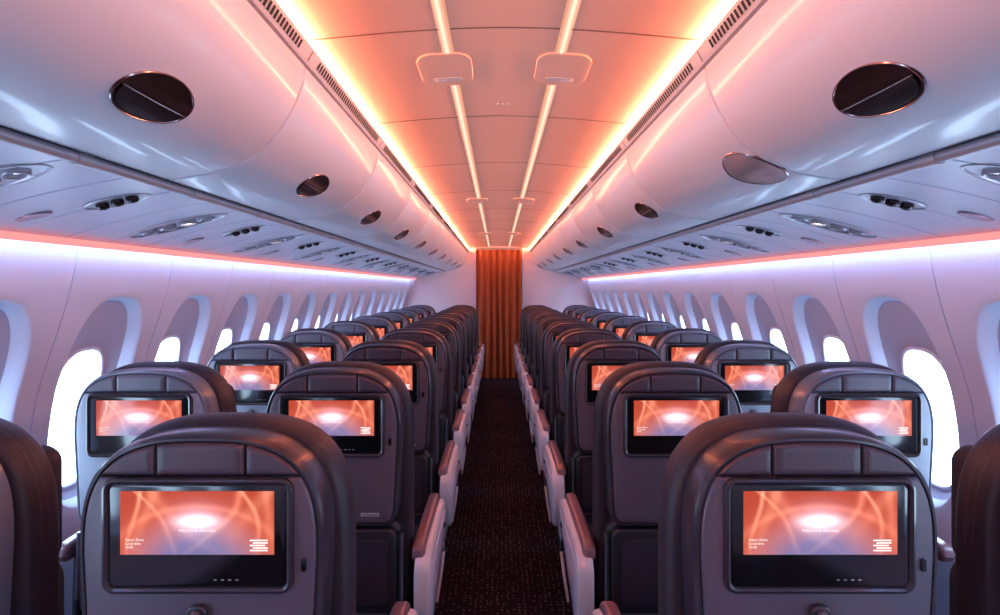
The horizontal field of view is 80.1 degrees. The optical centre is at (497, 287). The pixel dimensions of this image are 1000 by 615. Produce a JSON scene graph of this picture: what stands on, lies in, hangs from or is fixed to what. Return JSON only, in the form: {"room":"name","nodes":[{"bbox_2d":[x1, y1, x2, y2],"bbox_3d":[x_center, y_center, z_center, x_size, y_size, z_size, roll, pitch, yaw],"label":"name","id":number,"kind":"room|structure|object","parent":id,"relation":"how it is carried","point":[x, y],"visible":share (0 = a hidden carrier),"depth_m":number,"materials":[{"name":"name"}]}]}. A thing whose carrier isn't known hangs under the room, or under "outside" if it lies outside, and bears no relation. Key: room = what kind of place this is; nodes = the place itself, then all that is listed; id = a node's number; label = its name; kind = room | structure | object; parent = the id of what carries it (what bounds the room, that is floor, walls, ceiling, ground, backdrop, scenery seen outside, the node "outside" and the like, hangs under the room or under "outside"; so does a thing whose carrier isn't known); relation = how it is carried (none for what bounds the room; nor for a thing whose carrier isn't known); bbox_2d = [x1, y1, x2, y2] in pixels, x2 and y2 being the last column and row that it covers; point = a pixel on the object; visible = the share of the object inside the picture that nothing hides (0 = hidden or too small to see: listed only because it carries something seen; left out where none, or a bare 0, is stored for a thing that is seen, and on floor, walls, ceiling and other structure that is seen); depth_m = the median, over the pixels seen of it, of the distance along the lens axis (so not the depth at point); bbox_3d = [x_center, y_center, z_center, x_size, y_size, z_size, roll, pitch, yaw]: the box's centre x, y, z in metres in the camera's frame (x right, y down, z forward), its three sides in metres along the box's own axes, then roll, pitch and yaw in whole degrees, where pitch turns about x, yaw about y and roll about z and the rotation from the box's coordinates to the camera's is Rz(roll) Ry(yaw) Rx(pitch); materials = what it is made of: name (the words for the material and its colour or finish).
{"room":"aircraft cabin","nodes":[
{"label":"aircraft cabin","id":0,"kind":"room"},
{"bbox_2d":[403,246,594,312],"bbox_3d":[0.018,0.350,9.500,3.240,2.200,0.060,0,0,0],"label":"wall","id":1,"kind":"structure","parent":0,"point":[441,291],"depth_m":9.50,"materials":[{"name":"plastic"}]},
{"bbox_2d":[476,248,521,378],"bbox_3d":[0.018,0.402,9.460,0.730,2.067,0.088,0,0,0],"label":"curtain","id":2,"kind":"object","parent":1,"relation":"hanging from","point":[498,270],"visible":0.89,"depth_m":9.46,"materials":[{"name":"brown fabric"}]},
{"bbox_2d":[434,378,573,614],"bbox_3d":[0.018,1.450,4.250,3.200,0.001,11.700,0,0,0],"label":"floor","id":3,"kind":"structure","parent":0,"point":[502,554],"depth_m":3.59,"materials":[{"name":"carpet"}]},
{"bbox_2d":[0,418,63,614],"bbox_3d":[-1.109,0.843,1.346,0.517,1.213,0.728,0,0,0],"label":"seat","id":4,"kind":"object","parent":3,"relation":"on","point":[31,572],"visible":1,"depth_m":1.10,"materials":[{"name":"black leather"}]},
{"bbox_2d":[59,361,236,614],"bbox_3d":[-1.109,0.843,2.146,0.517,1.213,0.728,0,0,0],"label":"seat","id":5,"kind":"object","parent":3,"relation":"on","point":[125,402],"visible":0.42,"depth_m":1.80,"materials":[{"name":"grey plastic"}]},
{"bbox_2d":[111,361,236,411],"bbox_3d":[-1.082,0.843,2.195,0.464,1.213,0.630,0,0,0],"label":"seat cushion","id":6,"kind":"object","parent":5,"relation":"on","point":[224,393],"depth_m":1.89,"materials":[{"name":"grey leather"}]},
{"bbox_2d":[80,412,418,614],"bbox_3d":[-0.505,0.843,1.345,0.620,1.213,0.730,0,0,0],"label":"seat","id":7,"kind":"object","parent":3,"relation":"on","point":[216,513],"visible":1,"depth_m":1.00,"materials":[{"name":"plastic"}]},
{"bbox_2d":[129,412,355,614],"bbox_3d":[-0.502,0.843,1.395,0.464,1.213,0.630,0,0,0],"label":"seat cushion","id":8,"kind":"object","parent":7,"relation":"on","point":[328,454],"depth_m":1.09,"materials":[{"name":"grey leather"}]},
{"bbox_2d":[207,339,309,412],"bbox_3d":[-1.109,0.843,2.946,0.517,1.213,0.728,0,0,0],"label":"seat","id":9,"kind":"object","parent":3,"relation":"on","point":[254,369],"visible":0.31,"depth_m":2.59,"materials":[{"name":"black leather"}]},
{"bbox_2d":[224,339,309,366],"bbox_3d":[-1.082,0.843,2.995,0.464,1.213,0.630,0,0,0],"label":"headrest cover","id":10,"kind":"object","parent":9,"relation":"on","point":[303,360],"depth_m":2.69,"materials":[{"name":"grey leather"}]},
{"bbox_2d":[280,328,351,363],"bbox_3d":[-1.109,0.843,3.746,0.517,1.213,0.728,0,0,0],"label":"seat","id":11,"kind":"object","parent":3,"relation":"on","point":[318,344],"visible":0.19,"depth_m":3.40,"materials":[{"name":"grey leather"}]},
{"bbox_2d":[286,328,351,351],"bbox_3d":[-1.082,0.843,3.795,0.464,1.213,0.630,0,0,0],"label":"headrest cover","id":12,"kind":"object","parent":11,"relation":"on","point":[346,341],"depth_m":3.49,"materials":[{"name":"grey leather"}]},
{"bbox_2d":[324,320,379,346],"bbox_3d":[-1.109,0.843,4.546,0.517,1.213,0.728,0,0,0],"label":"seat","id":13,"kind":"object","parent":3,"relation":"on","point":[357,332],"visible":0.12,"depth_m":4.20,"materials":[{"name":"grey leather"}]},
{"bbox_2d":[266,361,446,614],"bbox_3d":[-0.505,0.843,2.145,0.620,1.213,0.730,0,0,0],"label":"seat","id":14,"kind":"object","parent":3,"relation":"on","point":[366,408],"visible":0.65,"depth_m":1.80,"materials":[{"name":"plastic"}]},
{"bbox_2d":[352,316,397,338],"bbox_3d":[-1.109,0.843,5.346,0.517,1.213,0.728,0,0,0],"label":"seat","id":15,"kind":"object","parent":3,"relation":"on","point":[383,325],"visible":0.19,"depth_m":5.00,"materials":[{"name":"black leather"}]},
{"bbox_2d":[372,312,410,328],"bbox_3d":[-1.109,0.843,6.146,0.517,1.213,0.728,0,0,0],"label":"seat","id":16,"kind":"object","parent":3,"relation":"on","point":[401,320],"visible":0.11,"depth_m":5.80,"materials":[{"name":"black leather"}]},
{"bbox_2d":[342,339,459,541],"bbox_3d":[-0.505,0.843,2.945,0.620,1.213,0.730,0,0,0],"label":"seat","id":17,"kind":"object","parent":3,"relation":"on","point":[412,362],"visible":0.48,"depth_m":2.61,"materials":[{"name":"plastic"}]},
{"bbox_2d":[380,328,467,477],"bbox_3d":[-0.505,0.843,3.745,0.620,1.213,0.730,0,0,0],"label":"seat","id":18,"kind":"object","parent":3,"relation":"on","point":[433,341],"visible":0.35,"depth_m":3.41,"materials":[{"name":"plastic"}]},
{"bbox_2d":[380,328,452,440],"bbox_3d":[-0.502,0.843,3.795,0.464,1.213,0.630,0,0,0],"label":"seat cushion","id":19,"kind":"object","parent":18,"relation":"on","point":[447,411],"depth_m":3.48,"materials":[{"name":"grey leather"}]},
{"bbox_2d":[404,320,472,442],"bbox_3d":[-0.505,0.843,4.545,0.620,1.213,0.730,0,0,0],"label":"seat","id":20,"kind":"object","parent":3,"relation":"on","point":[448,331],"visible":0.23,"depth_m":4.22,"materials":[{"name":"leather"}]},
{"bbox_2d":[404,320,460,409],"bbox_3d":[-0.502,0.843,4.595,0.464,1.213,0.630,0,0,0],"label":"seat cushion","id":21,"kind":"object","parent":20,"relation":"on","point":[457,389],"depth_m":4.28,"materials":[{"name":"grey leather"}]},
{"bbox_2d":[420,315,476,420],"bbox_3d":[-0.505,0.843,5.345,0.620,1.213,0.730,0,0,0],"label":"seat","id":22,"kind":"object","parent":3,"relation":"on","point":[471,383],"visible":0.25,"depth_m":5.05,"materials":[{"name":"leather"}]},
{"bbox_2d":[420,315,466,388],"bbox_3d":[-0.502,0.843,5.395,0.464,1.213,0.630,0,0,0],"label":"seat back","id":23,"kind":"object","parent":22,"relation":"on","point":[464,362],"depth_m":5.09,"materials":[{"name":"grey leather"}]},
{"bbox_2d":[431,312,478,403],"bbox_3d":[-0.505,0.843,6.145,0.620,1.213,0.730,0,0,0],"label":"seat","id":24,"kind":"object","parent":3,"relation":"on","point":[474,370],"visible":0.25,"depth_m":5.88,"materials":[{"name":"leather"}]},
{"bbox_2d":[431,312,470,376],"bbox_3d":[-0.502,0.843,6.195,0.464,1.213,0.630,0,0,0],"label":"seat back","id":25,"kind":"object","parent":24,"relation":"on","point":[469,330],"depth_m":5.88,"materials":[{"name":"grey leather"}]},
{"bbox_2d":[440,309,480,389],"bbox_3d":[-0.505,0.843,6.945,0.620,1.213,0.730,0,0,0],"label":"seat","id":26,"kind":"object","parent":3,"relation":"on","point":[466,314],"visible":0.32,"depth_m":6.68,"materials":[{"name":"leather"}]},
{"bbox_2d":[440,309,473,364],"bbox_3d":[-0.502,0.843,6.995,0.464,1.213,0.630,0,0,0],"label":"seat back","id":27,"kind":"object","parent":26,"relation":"on","point":[472,335],"depth_m":6.68,"materials":[{"name":"grey leather"}]},
{"bbox_2d":[447,307,482,379],"bbox_3d":[-0.505,0.843,7.745,0.620,1.213,0.730,0,0,0],"label":"seat","id":28,"kind":"object","parent":3,"relation":"on","point":[479,351],"visible":0.2,"depth_m":7.48,"materials":[{"name":"leather"}]},
{"bbox_2d":[447,307,476,355],"bbox_3d":[-0.502,0.843,7.795,0.464,1.213,0.630,0,0,0],"label":"seat back","id":29,"kind":"object","parent":28,"relation":"on","point":[475,327],"depth_m":7.48,"materials":[{"name":"grey leather"}]},
{"bbox_2d":[452,305,484,368],"bbox_3d":[-0.505,0.843,8.545,0.620,1.213,0.730,0,0,0],"label":"seat","id":30,"kind":"object","parent":3,"relation":"on","point":[481,345],"visible":0.2,"depth_m":8.28,"materials":[{"name":"leather"}]},
{"bbox_2d":[452,305,478,349],"bbox_3d":[-0.502,0.843,8.595,0.464,1.213,0.630,0,0,0],"label":"seat back","id":31,"kind":"object","parent":30,"relation":"on","point":[455,305],"depth_m":8.29,"materials":[{"name":"grey leather"}]},
{"bbox_2d":[514,305,546,371],"bbox_3d":[0.541,0.843,8.545,0.620,1.213,0.730,0,0,0],"label":"seat","id":32,"kind":"object","parent":3,"relation":"on","point":[516,346],"visible":0.16,"depth_m":8.28,"materials":[{"name":"leather"}]},
{"bbox_2d":[520,305,546,349],"bbox_3d":[0.538,0.843,8.595,0.464,1.213,0.630,0,0,0],"label":"seat back","id":33,"kind":"object","parent":32,"relation":"on","point":[529,305],"depth_m":8.29,"materials":[{"name":"grey leather"}]},
{"bbox_2d":[516,307,551,379],"bbox_3d":[0.541,0.843,7.745,0.620,1.213,0.730,0,0,0],"label":"seat","id":34,"kind":"object","parent":3,"relation":"on","point":[519,351],"visible":0.24,"depth_m":7.48,"materials":[{"name":"leather"}]},
{"bbox_2d":[522,307,551,355],"bbox_3d":[0.538,0.843,7.795,0.464,1.213,0.630,0,0,0],"label":"seat back","id":35,"kind":"object","parent":34,"relation":"on","point":[523,330],"depth_m":7.48,"materials":[{"name":"grey leather"}]},
{"bbox_2d":[518,309,558,400],"bbox_3d":[0.541,0.843,6.945,0.620,1.213,0.730,0,0,0],"label":"seat","id":36,"kind":"object","parent":3,"relation":"on","point":[521,359],"visible":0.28,"depth_m":6.68,"materials":[{"name":"leather"}]},
{"bbox_2d":[520,312,568,413],"bbox_3d":[0.541,0.843,6.145,0.620,1.213,0.730,0,0,0],"label":"seat","id":37,"kind":"object","parent":3,"relation":"on","point":[524,370],"visible":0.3,"depth_m":5.83,"materials":[{"name":"leather"}]},
{"bbox_2d":[523,315,580,420],"bbox_3d":[0.541,0.843,5.345,0.620,1.213,0.730,0,0,0],"label":"seat","id":38,"kind":"object","parent":3,"relation":"on","point":[528,383],"visible":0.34,"depth_m":5.02,"materials":[{"name":"leather"}]},
{"bbox_2d":[534,315,580,389],"bbox_3d":[0.538,0.843,5.395,0.464,1.213,0.630,0,0,0],"label":"seat cushion","id":39,"kind":"object","parent":38,"relation":"on","point":[536,372],"depth_m":5.08,"materials":[{"name":"grey leather"}]},
{"bbox_2d":[528,320,596,443],"bbox_3d":[0.541,0.843,4.545,0.620,1.213,0.730,0,0,0],"label":"seat","id":40,"kind":"object","parent":3,"relation":"on","point":[554,330],"visible":0.31,"depth_m":4.22,"materials":[{"name":"leather"}]},
{"bbox_2d":[539,320,596,409],"bbox_3d":[0.538,0.843,4.595,0.464,1.213,0.630,0,0,0],"label":"seat cushion","id":41,"kind":"object","parent":40,"relation":"on","point":[543,388],"depth_m":4.28,"materials":[{"name":"grey leather"}]},
{"bbox_2d":[534,328,621,488],"bbox_3d":[0.541,0.843,3.745,0.620,1.213,0.730,0,0,0],"label":"seat","id":42,"kind":"object","parent":3,"relation":"on","point":[568,342],"visible":0.26,"depth_m":3.41,"materials":[{"name":"plastic"}]},
{"bbox_2d":[543,339,661,541],"bbox_3d":[0.541,0.843,2.945,0.620,1.213,0.730,0,0,0],"label":"seat","id":43,"kind":"object","parent":3,"relation":"on","point":[588,367],"visible":0.4,"depth_m":2.60,"materials":[{"name":"plastic"}]},
{"bbox_2d":[589,312,626,328],"bbox_3d":[1.145,0.843,6.146,0.517,1.213,0.728,0,0,0],"label":"seat","id":44,"kind":"object","parent":3,"relation":"on","point":[599,319],"visible":0.16,"depth_m":5.80,"materials":[{"name":"black leather"}]},
{"bbox_2d":[589,312,626,322],"bbox_3d":[1.118,0.843,6.195,0.464,1.213,0.630,0,0,0],"label":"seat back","id":45,"kind":"object","parent":44,"relation":"on","point":[590,321],"depth_m":5.89,"materials":[{"name":"grey leather"}]},
{"bbox_2d":[602,316,646,336],"bbox_3d":[1.145,0.843,5.346,0.517,1.213,0.728,0,0,0],"label":"seat","id":46,"kind":"object","parent":3,"relation":"on","point":[617,324],"visible":0.12,"depth_m":5.00,"materials":[{"name":"black leather"}]},
{"bbox_2d":[602,316,646,328],"bbox_3d":[1.118,0.843,5.395,0.464,1.213,0.630,0,0,0],"label":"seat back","id":47,"kind":"object","parent":46,"relation":"on","point":[606,324],"depth_m":5.09,"materials":[{"name":"grey leather"}]},
{"bbox_2d":[621,320,676,345],"bbox_3d":[1.145,0.843,4.546,0.517,1.213,0.728,0,0,0],"label":"seat","id":48,"kind":"object","parent":3,"relation":"on","point":[644,332],"visible":0.13,"depth_m":4.20,"materials":[{"name":"grey leather"}]},
{"bbox_2d":[558,361,741,614],"bbox_3d":[0.541,0.843,2.145,0.620,1.213,0.730,0,0,0],"label":"seat","id":49,"kind":"object","parent":3,"relation":"on","point":[643,410],"visible":0.55,"depth_m":1.80,"materials":[{"name":"plastic"}]},
{"bbox_2d":[650,328,722,362],"bbox_3d":[1.145,0.843,3.746,0.517,1.213,0.728,0,0,0],"label":"seat","id":50,"kind":"object","parent":3,"relation":"on","point":[676,344],"visible":0.13,"depth_m":3.40,"materials":[{"name":"grey leather"}]},
{"bbox_2d":[650,328,715,349],"bbox_3d":[1.118,0.843,3.795,0.464,1.213,0.630,0,0,0],"label":"seat cushion","id":51,"kind":"object","parent":50,"relation":"on","point":[655,341],"depth_m":3.49,"materials":[{"name":"grey leather"}]},
{"bbox_2d":[694,339,796,412],"bbox_3d":[1.145,0.843,2.946,0.517,1.213,0.728,0,0,0],"label":"seat","id":52,"kind":"object","parent":3,"relation":"on","point":[752,369],"visible":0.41,"depth_m":2.59,"materials":[{"name":"black leather"}]},
{"bbox_2d":[694,339,778,365],"bbox_3d":[1.118,0.843,2.995,0.464,1.213,0.630,0,0,0],"label":"seat cushion","id":53,"kind":"object","parent":52,"relation":"on","point":[701,358],"depth_m":2.69,"materials":[{"name":"grey leather"}]},
{"bbox_2d":[591,412,937,614],"bbox_3d":[0.541,0.843,1.345,0.620,1.213,0.730,0,0,0],"label":"seat","id":54,"kind":"object","parent":3,"relation":"on","point":[761,513],"visible":1,"depth_m":1.00,"materials":[{"name":"plastic"}]},
{"bbox_2d":[658,412,884,614],"bbox_3d":[0.538,0.843,1.395,0.464,1.213,0.630,0,0,0],"label":"seat cushion","id":55,"kind":"object","parent":54,"relation":"on","point":[683,459],"depth_m":1.09,"materials":[{"name":"grey leather"}]},
{"bbox_2d":[770,361,954,614],"bbox_3d":[1.145,0.843,2.146,0.517,1.213,0.728,0,0,0],"label":"seat","id":56,"kind":"object","parent":3,"relation":"on","point":[884,401],"visible":0.31,"depth_m":1.80,"materials":[{"name":"grey plastic"}]},
{"bbox_2d":[770,361,895,411],"bbox_3d":[1.118,0.843,2.195,0.464,1.213,0.630,0,0,0],"label":"seat cushion","id":57,"kind":"object","parent":56,"relation":"on","point":[783,392],"depth_m":1.89,"materials":[{"name":"grey leather"}]},
{"bbox_2d":[949,424,999,614],"bbox_3d":[1.145,0.843,1.346,0.517,1.213,0.728,0,0,0],"label":"seat","id":58,"kind":"object","parent":3,"relation":"on","point":[974,577],"visible":1,"depth_m":1.11,"materials":[{"name":"grey leather"}]},
{"bbox_2d":[276,0,736,247],"bbox_3d":[0.018,-0.650,3.950,1.060,0.033,11.100,0,0,0],"label":"ceiling","id":59,"kind":"structure","parent":0,"point":[635,48],"depth_m":1.91,"materials":[{"name":"plastic"}]},
{"bbox_2d":[247,0,468,251],"bbox_3d":[-0.523,-0.587,3.951,0.117,0.041,11.102,0,0,0],"label":"air vent","id":60,"kind":"object","parent":59,"relation":"attached to","point":[271,12],"visible":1,"depth_m":1.68,"materials":[{"name":"grey plastic"}]},
{"bbox_2d":[416,52,591,234],"bbox_3d":[0.018,-0.659,4.500,0.510,0.017,5.660,0,0,0],"label":"panel","id":61,"kind":"object","parent":59,"relation":"attached to","point":[552,68],"depth_m":1.79,"materials":[{"name":"white plastic"}]},
{"bbox_2d":[430,0,581,246],"bbox_3d":[0.018,-0.659,3.940,0.358,0.003,11.080,0,0,0],"label":"ceiling light strip","id":62,"kind":"object","parent":59,"relation":"attached to","point":[572,7],"depth_m":2.07,"materials":[{"name":"white plastic"}]},
{"bbox_2d":[529,0,767,251],"bbox_3d":[0.559,-0.587,3.951,0.117,0.041,11.102,0,0,0],"label":"air vent","id":63,"kind":"object","parent":59,"relation":"attached to","point":[741,12],"visible":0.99,"depth_m":1.68,"materials":[{"name":"grey plastic"}]},
{"bbox_3d":[-1.558,0.632,4.050,0.183,1.635,11.300,0,0,0],"label":"lining","id":64,"kind":"object","parent":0,"visible":0},
{"bbox_2d":[0,239,76,432],"bbox_3d":[-1.488,0.634,1.660,0.263,1.641,0.566,0,0,0],"label":"wall panel","id":65,"kind":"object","parent":64,"relation":"attached to","point":[36,278],"depth_m":1.84,"materials":[{"name":"plastic"}]},
{"bbox_2d":[30,246,172,614],"bbox_3d":[-1.488,0.634,2.230,0.263,1.641,0.566,0,0,0],"label":"window","id":66,"kind":"structure","parent":64,"relation":"attached to","point":[115,300],"depth_m":2.20,"materials":[{"name":"plastic"}]},
{"bbox_2d":[144,256,232,364],"bbox_3d":[-1.488,0.634,2.800,0.263,1.641,0.566,0,0,0],"label":"window","id":67,"kind":"structure","parent":64,"relation":"attached to","point":[195,296],"depth_m":2.85,"materials":[{"name":"plastic"}]},
{"bbox_2d":[205,262,273,365],"bbox_3d":[-1.488,0.634,3.370,0.263,1.641,0.566,0,0,0],"label":"window","id":68,"kind":"structure","parent":64,"relation":"attached to","point":[249,287],"depth_m":3.42,"materials":[{"name":"plastic"}]},
{"bbox_2d":[254,266,303,339],"bbox_3d":[-1.488,0.634,3.940,0.263,1.641,0.566,0,0,0],"label":"window","id":69,"kind":"structure","parent":64,"relation":"attached to","point":[286,284],"depth_m":4.02,"materials":[{"name":"plastic"}]},
{"bbox_2d":[287,269,326,333],"bbox_3d":[-1.488,0.634,4.510,0.263,1.641,0.566,0,0,0],"label":"window","id":70,"kind":"structure","parent":64,"relation":"attached to","point":[314,281],"depth_m":4.60,"materials":[{"name":"plastic"}]},
{"bbox_2d":[312,271,345,327],"bbox_3d":[-1.488,0.634,5.080,0.263,1.641,0.566,0,0,0],"label":"window","id":71,"kind":"structure","parent":64,"relation":"attached to","point":[334,284],"depth_m":5.18,"materials":[{"name":"plastic"}]},
{"bbox_2d":[332,273,359,321],"bbox_3d":[-1.488,0.634,5.650,0.263,1.641,0.566,0,0,0],"label":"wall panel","id":72,"kind":"structure","parent":64,"relation":"attached to","point":[351,282],"depth_m":5.76,"materials":[{"name":"plastic"}]},
{"bbox_2d":[348,274,371,320],"bbox_3d":[-1.488,0.634,6.220,0.263,1.641,0.566,0,0,0],"label":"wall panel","id":73,"kind":"structure","parent":64,"relation":"attached to","point":[364,285],"depth_m":6.34,"materials":[{"name":"plastic"}]},
{"bbox_2d":[362,276,381,315],"bbox_3d":[-1.488,0.634,6.790,0.263,1.641,0.566,0,0,0],"label":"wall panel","id":74,"kind":"structure","parent":64,"relation":"attached to","point":[376,281],"depth_m":6.92,"materials":[{"name":"plastic"}]},
{"bbox_2d":[372,277,390,314],"bbox_3d":[-1.488,0.634,7.360,0.263,1.641,0.566,0,0,0],"label":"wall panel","id":75,"kind":"structure","parent":64,"relation":"attached to","point":[385,284],"depth_m":7.49,"materials":[{"name":"plastic"}]},
{"bbox_3d":[1.594,0.632,4.050,0.183,1.635,11.300,0,0,0],"label":"lining","id":76,"kind":"object","parent":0,"visible":0},
{"bbox_2d":[608,277,626,314],"bbox_3d":[1.524,0.634,7.360,0.263,1.641,0.566,0,0,0],"label":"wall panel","id":77,"kind":"structure","parent":76,"relation":"attached to","point":[613,285],"depth_m":7.49,"materials":[{"name":"plastic"}]},
{"bbox_2d":[617,276,637,315],"bbox_3d":[1.524,0.634,6.790,0.263,1.641,0.566,0,0,0],"label":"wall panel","id":78,"kind":"structure","parent":76,"relation":"attached to","point":[622,281],"depth_m":6.91,"materials":[{"name":"plastic"}]},
{"bbox_2d":[627,274,651,320],"bbox_3d":[1.524,0.634,6.220,0.263,1.641,0.566,0,0,0],"label":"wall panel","id":79,"kind":"structure","parent":76,"relation":"attached to","point":[634,283],"depth_m":6.33,"materials":[{"name":"plastic"}]},
{"bbox_2d":[639,273,667,321],"bbox_3d":[1.524,0.634,5.650,0.263,1.641,0.566,0,0,0],"label":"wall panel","id":80,"kind":"structure","parent":76,"relation":"attached to","point":[648,283],"depth_m":5.76,"materials":[{"name":"plastic"}]},
{"bbox_2d":[654,271,687,327],"bbox_3d":[1.524,0.634,5.080,0.263,1.641,0.566,0,0,0],"label":"window","id":81,"kind":"structure","parent":76,"relation":"attached to","point":[665,283],"depth_m":5.18,"materials":[{"name":"plastic"}]},
{"bbox_2d":[673,269,713,332],"bbox_3d":[1.524,0.634,4.510,0.263,1.641,0.566,0,0,0],"label":"window","id":82,"kind":"structure","parent":76,"relation":"attached to","point":[686,281],"depth_m":4.59,"materials":[{"name":"plastic"}]},
{"bbox_2d":[697,266,747,339],"bbox_3d":[1.524,0.634,3.940,0.263,1.641,0.566,0,0,0],"label":"window","id":83,"kind":"structure","parent":76,"relation":"attached to","point":[714,282],"depth_m":4.02,"materials":[{"name":"plastic"}]},
{"bbox_2d":[728,262,797,366],"bbox_3d":[1.524,0.634,3.370,0.263,1.641,0.566,0,0,0],"label":"wall panel","id":84,"kind":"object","parent":76,"relation":"attached to","point":[752,285],"depth_m":3.41,"materials":[{"name":"plastic"}]},
{"bbox_2d":[770,256,859,366],"bbox_3d":[1.524,0.634,2.800,0.263,1.641,0.566,0,0,0],"label":"window","id":85,"kind":"structure","parent":76,"relation":"attached to","point":[807,293],"depth_m":2.85,"materials":[{"name":"plastic"}]},
{"bbox_2d":[832,247,977,614],"bbox_3d":[1.524,0.634,2.230,0.263,1.641,0.566,0,0,0],"label":"window","id":86,"kind":"structure","parent":76,"relation":"attached to","point":[890,300],"depth_m":2.19,"materials":[{"name":"plastic"}]},
{"bbox_2d":[930,240,999,438],"bbox_3d":[1.524,0.634,1.660,0.263,1.641,0.566,0,0,0],"label":"wall panel","id":87,"kind":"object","parent":76,"relation":"attached to","point":[967,275],"depth_m":1.85,"materials":[{"name":"plastic"}]},
{"bbox_3d":[0.018,0.350,-1.615,3.240,2.200,0.030,0,0,0],"label":"wall","id":88,"kind":"structure","parent":0,"visible":0},
{"bbox_2d":[0,125,441,279],"bbox_3d":[-1.137,-0.225,4.012,0.570,0.190,11.224,0,0,0],"label":"overhead service panel","id":89,"kind":"object","parent":88,"relation":"attached to","point":[44,198],"visible":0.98,"depth_m":1.85,"materials":[{"name":"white plastic"}]},
{"bbox_2d":[0,0,303,178],"bbox_3d":[-0.664,-0.417,1.045,0.359,0.291,0.904,0,0,0],"label":"bin","id":90,"kind":"object","parent":89,"relation":"attached to","point":[165,89],"visible":1,"depth_m":1.04,"materials":[{"name":"plastic"}]},
{"bbox_2d":[168,67,377,219],"bbox_3d":[-0.664,-0.417,1.955,0.359,0.291,0.904,0,0,0],"label":"bin","id":91,"kind":"object","parent":89,"relation":"attached to","point":[318,161],"visible":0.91,"depth_m":1.79,"materials":[{"name":"plastic"}]},
{"bbox_2d":[292,151,410,238],"bbox_3d":[-0.664,-0.417,2.865,0.359,0.291,0.904,0,0,0],"label":"bin","id":92,"kind":"object","parent":89,"relation":"attached to","point":[385,195],"visible":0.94,"depth_m":2.75,"materials":[{"name":"plastic"}]},
{"bbox_2d":[350,189,429,249],"bbox_3d":[-0.664,-0.417,3.775,0.359,0.291,0.904,0,0,0],"label":"bin","id":93,"kind":"object","parent":89,"relation":"attached to","point":[414,216],"visible":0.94,"depth_m":3.68,"materials":[{"name":"plastic"}]},
{"bbox_2d":[382,211,441,255],"bbox_3d":[-0.664,-0.417,4.685,0.359,0.291,0.904,0,0,0],"label":"bin","id":94,"kind":"object","parent":89,"relation":"attached to","point":[430,231],"visible":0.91,"depth_m":4.61,"materials":[{"name":"plastic"}]},
{"bbox_2d":[402,224,449,260],"bbox_3d":[-0.664,-0.417,5.595,0.359,0.291,0.904,0,0,0],"label":"bin","id":95,"kind":"object","parent":89,"relation":"attached to","point":[437,247],"visible":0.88,"depth_m":5.52,"materials":[{"name":"plastic"}]},
{"bbox_2d":[417,234,455,264],"bbox_3d":[-0.664,-0.417,6.505,0.359,0.291,0.904,0,0,0],"label":"bin","id":96,"kind":"object","parent":89,"relation":"attached to","point":[446,252],"visible":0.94,"depth_m":6.44,"materials":[{"name":"plastic"}]},
{"bbox_2d":[0,126,444,271],"bbox_3d":[-0.858,-0.264,3.950,0.040,0.029,11.100,0,0,0],"label":"trim","id":97,"kind":"structure","parent":88,"relation":"attached to","point":[8,136],"depth_m":1.42,"materials":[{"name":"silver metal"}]},
{"bbox_2d":[553,132,999,271],"bbox_3d":[0.894,-0.264,3.950,0.040,0.029,11.100,0,0,0],"label":"trim","id":98,"kind":"structure","parent":88,"relation":"attached to","point":[991,141],"depth_m":1.47,"materials":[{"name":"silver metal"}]},
{"bbox_2d":[557,131,999,279],"bbox_3d":[1.173,-0.225,4.012,0.570,0.190,11.224,0,0,0],"label":"overhead service panel","id":99,"kind":"object","parent":88,"relation":"attached to","point":[955,201],"visible":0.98,"depth_m":1.90,"materials":[{"name":"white plastic"}]},
{"bbox_2d":[543,234,582,264],"bbox_3d":[0.701,-0.417,6.505,0.359,0.291,0.904,0,0,0],"label":"bin","id":100,"kind":"object","parent":99,"relation":"attached to","point":[550,249],"visible":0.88,"depth_m":6.44,"materials":[{"name":"plastic"}]},
{"bbox_2d":[549,224,597,260],"bbox_3d":[0.701,-0.417,5.595,0.359,0.291,0.904,0,0,0],"label":"bin","id":101,"kind":"object","parent":99,"relation":"attached to","point":[556,237],"visible":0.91,"depth_m":5.52,"materials":[{"name":"plastic"}]},
{"bbox_2d":[559,210,618,255],"bbox_3d":[0.701,-0.417,4.685,0.359,0.291,0.904,0,0,0],"label":"bin","id":102,"kind":"object","parent":99,"relation":"attached to","point":[570,232],"visible":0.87,"depth_m":4.61,"materials":[{"name":"plastic"}]},
{"bbox_2d":[572,188,652,249],"bbox_3d":[0.701,-0.417,3.775,0.359,0.291,0.904,0,0,0],"label":"bin","id":103,"kind":"object","parent":99,"relation":"attached to","point":[590,222],"visible":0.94,"depth_m":3.68,"materials":[{"name":"plastic"}]},
{"bbox_2d":[592,151,712,238],"bbox_3d":[0.701,-0.417,2.865,0.359,0.291,0.904,0,0,0],"label":"bin","id":104,"kind":"object","parent":99,"relation":"attached to","point":[618,195],"visible":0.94,"depth_m":2.75,"materials":[{"name":"plastic"}]},
{"bbox_2d":[627,67,842,219],"bbox_3d":[0.701,-0.417,1.949,0.359,0.291,0.916,0,0,0],"label":"bin","id":105,"kind":"object","parent":99,"relation":"attached to","point":[689,161],"visible":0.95,"depth_m":1.79,"materials":[{"name":"plastic"}]},
{"bbox_2d":[706,0,999,178],"bbox_3d":[0.701,-0.417,1.045,0.359,0.291,0.904,0,0,0],"label":"bin","id":106,"kind":"object","parent":99,"relation":"attached to","point":[839,89],"visible":1,"depth_m":1.06,"materials":[{"name":"plastic"}]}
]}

